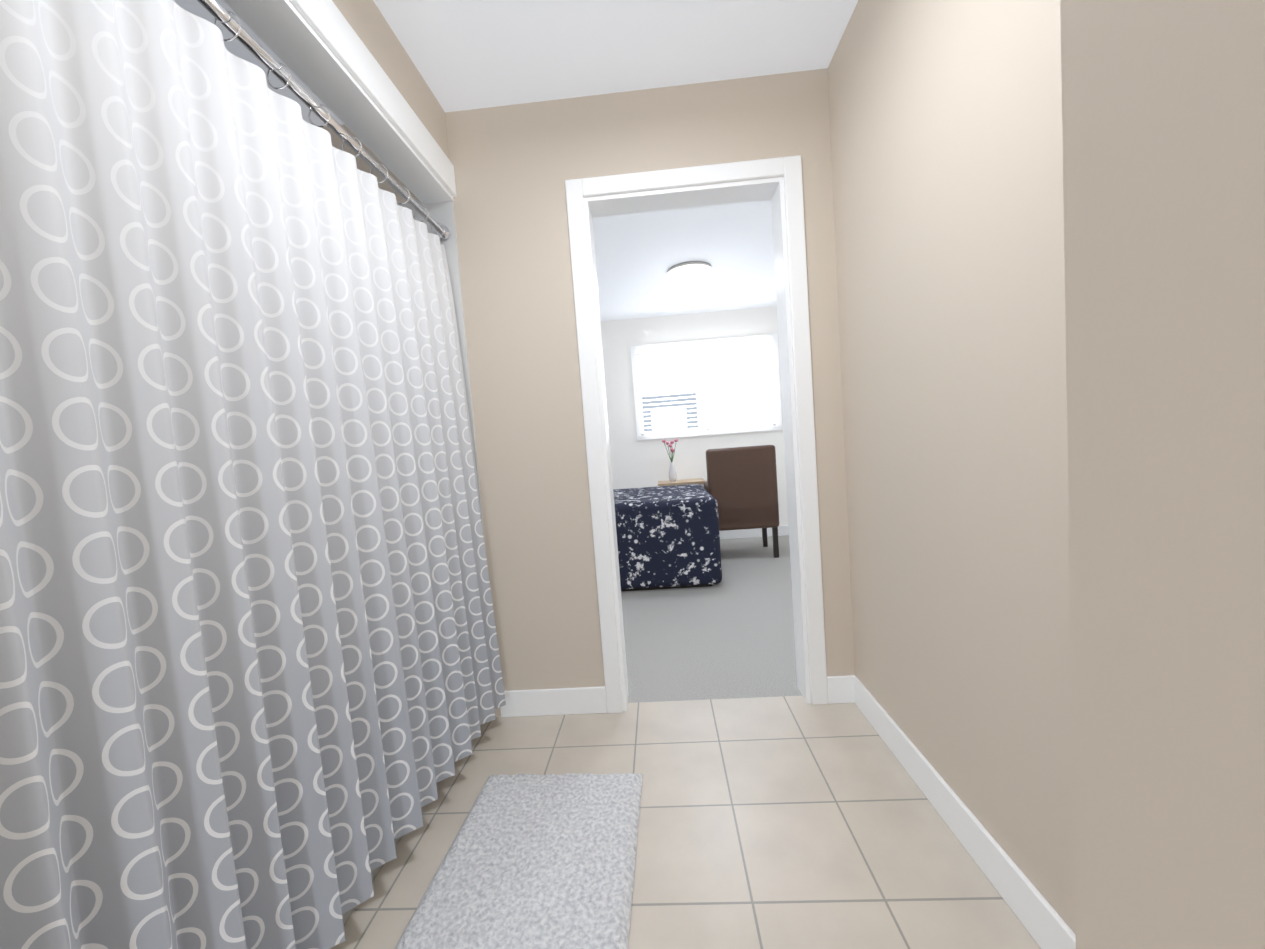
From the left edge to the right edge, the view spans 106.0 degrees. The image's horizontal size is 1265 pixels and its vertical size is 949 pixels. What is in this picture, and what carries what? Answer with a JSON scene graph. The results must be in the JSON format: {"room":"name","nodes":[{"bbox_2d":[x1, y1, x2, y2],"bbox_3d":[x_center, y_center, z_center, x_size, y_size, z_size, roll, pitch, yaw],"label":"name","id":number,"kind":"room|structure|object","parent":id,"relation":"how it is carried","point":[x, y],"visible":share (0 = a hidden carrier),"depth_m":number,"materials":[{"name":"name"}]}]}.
{"room":"bathroom","nodes":[
{"label":"bathroom","id":0,"kind":"room"},
{"bbox_2d":[332,0,449,184],"bbox_3d":[-0.813,-1.184,1.082,0.120,0.320,1.550,-4,4,3],"label":"wall","id":1,"kind":"structure","parent":0,"point":[368,23],"depth_m":1.48,"materials":[{"name":"beige paint"}]},
{"bbox_2d":[223,0,456,203],"bbox_3d":[-0.724,-0.036,1.095,0.136,2.220,1.664,-4,4,3],"label":"trim","id":2,"kind":"structure","parent":1,"relation":"attached to","point":[319,49],"depth_m":1.28,"materials":[{"name":"white wood"}]},
{"bbox_2d":[174,0,857,320],"bbox_3d":[-0.295,-1.448,1.323,4.320,0.100,7.720,-4,4,3],"label":"ceiling","id":3,"kind":"structure","parent":0,"point":[469,54],"depth_m":1.67,"materials":[{"name":"white paint"}]},
{"bbox_2d":[668,261,710,283],"bbox_3d":[0.448,-1.554,3.726,0.340,0.096,0.340,-4,4,3],"label":"ceiling light","id":4,"kind":"object","parent":3,"relation":"attached to","point":[691,272],"visible":1,"depth_m":3.63,"materials":[{"name":"white glass"}]},
{"bbox_2d":[320,68,854,715],"bbox_3d":[-0.269,-0.224,1.955,2.170,2.420,0.120,-4,4,3],"label":"wall","id":5,"kind":"structure","parent":0,"point":[516,166],"depth_m":1.87,"materials":[{"name":"beige paint"}]},
{"bbox_2d":[397,201,485,546],"bbox_3d":[-0.994,-0.209,1.930,0.711,1.700,0.008,-4,4,3],"label":"wall tile","id":6,"kind":"structure","parent":5,"relation":"attached to","point":[442,213],"depth_m":1.87,"materials":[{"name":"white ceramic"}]},
{"bbox_2d":[197,0,450,239],"bbox_3d":[-0.775,-0.884,1.103,0.056,0.065,1.526,-4,4,3],"label":"curtain rod","id":7,"kind":"object","parent":6,"relation":"attached to","point":[233,27],"visible":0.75,"depth_m":1.13,"materials":[{"name":"silver metal"}]},
{"bbox_2d":[0,0,505,948],"bbox_3d":[-0.672,0.057,1.165,0.137,1.818,1.495,-4,4,3],"label":"shower curtain","id":8,"kind":"object","parent":7,"relation":"hanging from","point":[252,694],"visible":1,"depth_m":0.82,"materials":[{"name":"fabric"}]},
{"bbox_2d":[500,686,606,716],"bbox_3d":[-0.330,0.940,1.969,0.445,0.110,0.013,-4,4,3],"label":"baseboard","id":9,"kind":"structure","parent":5,"relation":"attached to","point":[560,701],"depth_m":1.96,"materials":[{"name":"white wood"}]},
{"bbox_2d":[565,155,827,712],"bbox_3d":[0.265,-0.108,1.933,0.890,2.115,0.148,-4,4,3],"label":"door frame","id":10,"kind":"structure","parent":5,"relation":"attached to","point":[796,336],"depth_m":1.86,"materials":[{"name":"white wood"}]},
{"bbox_2d":[827,675,855,703],"bbox_3d":[0.836,0.859,1.902,0.115,0.110,0.013,-4,4,3],"label":"baseboard","id":11,"kind":"structure","parent":5,"relation":"attached to","point":[840,689],"depth_m":1.90,"materials":[{"name":"white wood"}]},
{"bbox_2d":[330,696,1040,948],"bbox_3d":[-0.292,1.176,-0.163,2.410,0.100,4.410,-4,4,3],"label":"floor","id":12,"kind":"structure","parent":0,"point":[789,822],"depth_m":1.31,"materials":[{"name":"beige tile"}]},
{"bbox_2d":[342,836,401,924],"bbox_3d":[-1.003,0.890,1.230,0.615,0.400,1.530,-4,4,3],"label":"bathtub","id":13,"kind":"object","parent":12,"relation":"on","point":[347,914],"depth_m":1.25,"materials":[{"name":"white ceramic"}]},
{"bbox_2d":[395,773,642,948],"bbox_3d":[-0.266,1.028,1.130,0.553,0.022,0.946,-4,4,3],"label":"bath mat","id":14,"kind":"object","parent":12,"relation":"on","point":[534,861],"visible":1,"depth_m":1.22,"materials":[{"name":"grey fabric"}]},
{"bbox_2d":[600,306,787,524],"bbox_3d":[-0.003,-0.446,5.188,4.080,2.420,0.120,-4,4,3],"label":"wall","id":15,"kind":"structure","parent":0,"point":[626,451],"depth_m":5.07,"materials":[{"name":"white paint"}]},
{"bbox_2d":[630,334,782,440],"bbox_3d":[0.781,-0.918,5.080,1.540,1.000,0.110,-4,4,3],"label":"window","id":16,"kind":"structure","parent":15,"relation":"in","point":[708,383],"depth_m":5.11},
{"bbox_2d":[636,340,775,433],"bbox_3d":[0.780,-0.928,5.075,1.430,0.879,0.033,-4,4,3],"label":"window blinds","id":17,"kind":"object","parent":16,"relation":"attached to","point":[707,347],"visible":0.92,"depth_m":5.07,"materials":[{"name":"white plastic"}]},
{"bbox_2d":[642,430,781,525],"bbox_3d":[0.859,0.114,5.180,1.440,1.180,0.120,-4,4,3],"label":"wall","id":18,"kind":"structure","parent":15,"relation":"attached to","point":[689,457],"depth_m":5.11,"materials":[{"name":"white paint"}]},
{"bbox_2d":[719,525,788,539],"bbox_3d":[0.078,0.708,5.194,4.080,0.110,0.013,-4,4,3],"label":"baseboard","id":19,"kind":"structure","parent":15,"relation":"attached to","point":[783,530],"depth_m":5.12,"materials":[{"name":"white wood"}]},
{"bbox_2d":[621,535,801,702],"bbox_3d":[0.005,0.914,3.677,4.320,0.100,3.310,-4,4,3],"label":"floor","id":20,"kind":"structure","parent":0,"point":[730,635],"depth_m":2.68,"materials":[{"name":"grey carpet"}]},
{"bbox_2d":[613,484,721,590],"bbox_3d":[-0.340,0.527,4.131,2.035,0.665,1.250,-4,4,3],"label":"bed","id":21,"kind":"object","parent":20,"relation":"on","point":[668,537],"visible":0.52,"depth_m":3.48,"materials":[{"name":"navy and white patterned fabric"}]},
{"bbox_2d":[658,478,705,486],"bbox_3d":[0.524,0.405,4.941,0.480,0.680,0.370,-4,4,3],"label":"side table","id":22,"kind":"object","parent":20,"relation":"on","point":[700,481],"visible":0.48,"depth_m":4.75,"materials":[{"name":"beige wood"}]},
{"bbox_2d":[662,439,677,481],"bbox_3d":[0.401,-0.147,4.902,0.170,0.439,0.134,-4,4,3],"label":"flower vase","id":23,"kind":"object","parent":22,"relation":"on","point":[672,474],"visible":1,"depth_m":4.89,"materials":[{"name":"white ceramic"}]},
{"bbox_2d":[704,445,778,557],"bbox_3d":[0.996,0.241,4.438,0.600,1.000,0.520,-4,4,3],"label":"chair","id":24,"kind":"object","parent":20,"relation":"on","point":[740,485],"visible":0.81,"depth_m":4.17,"materials":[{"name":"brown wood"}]},
{"bbox_2d":[828,0,1075,934],"bbox_3d":[0.827,-0.247,1.038,0.120,2.420,1.830,-4,4,3],"label":"wall","id":25,"kind":"structure","parent":0,"point":[946,141],"depth_m":1.12,"materials":[{"name":"beige paint"}]},
{"bbox_2d":[854,677,1075,948],"bbox_3d":[0.842,0.911,1.054,0.013,0.110,1.684,-4,4,3],"label":"baseboard","id":26,"kind":"structure","parent":25,"relation":"attached to","point":[1045,925],"depth_m":1.17,"materials":[{"name":"white wood"}]},
{"bbox_2d":[1060,0,1264,948],"bbox_3d":[0.194,-0.131,-0.074,0.120,2.420,0.468,-4,4,3],"label":"wall","id":27,"kind":"structure","parent":0,"point":[1163,119],"depth_m":0.14,"materials":[{"name":"beige paint"}]}
]}

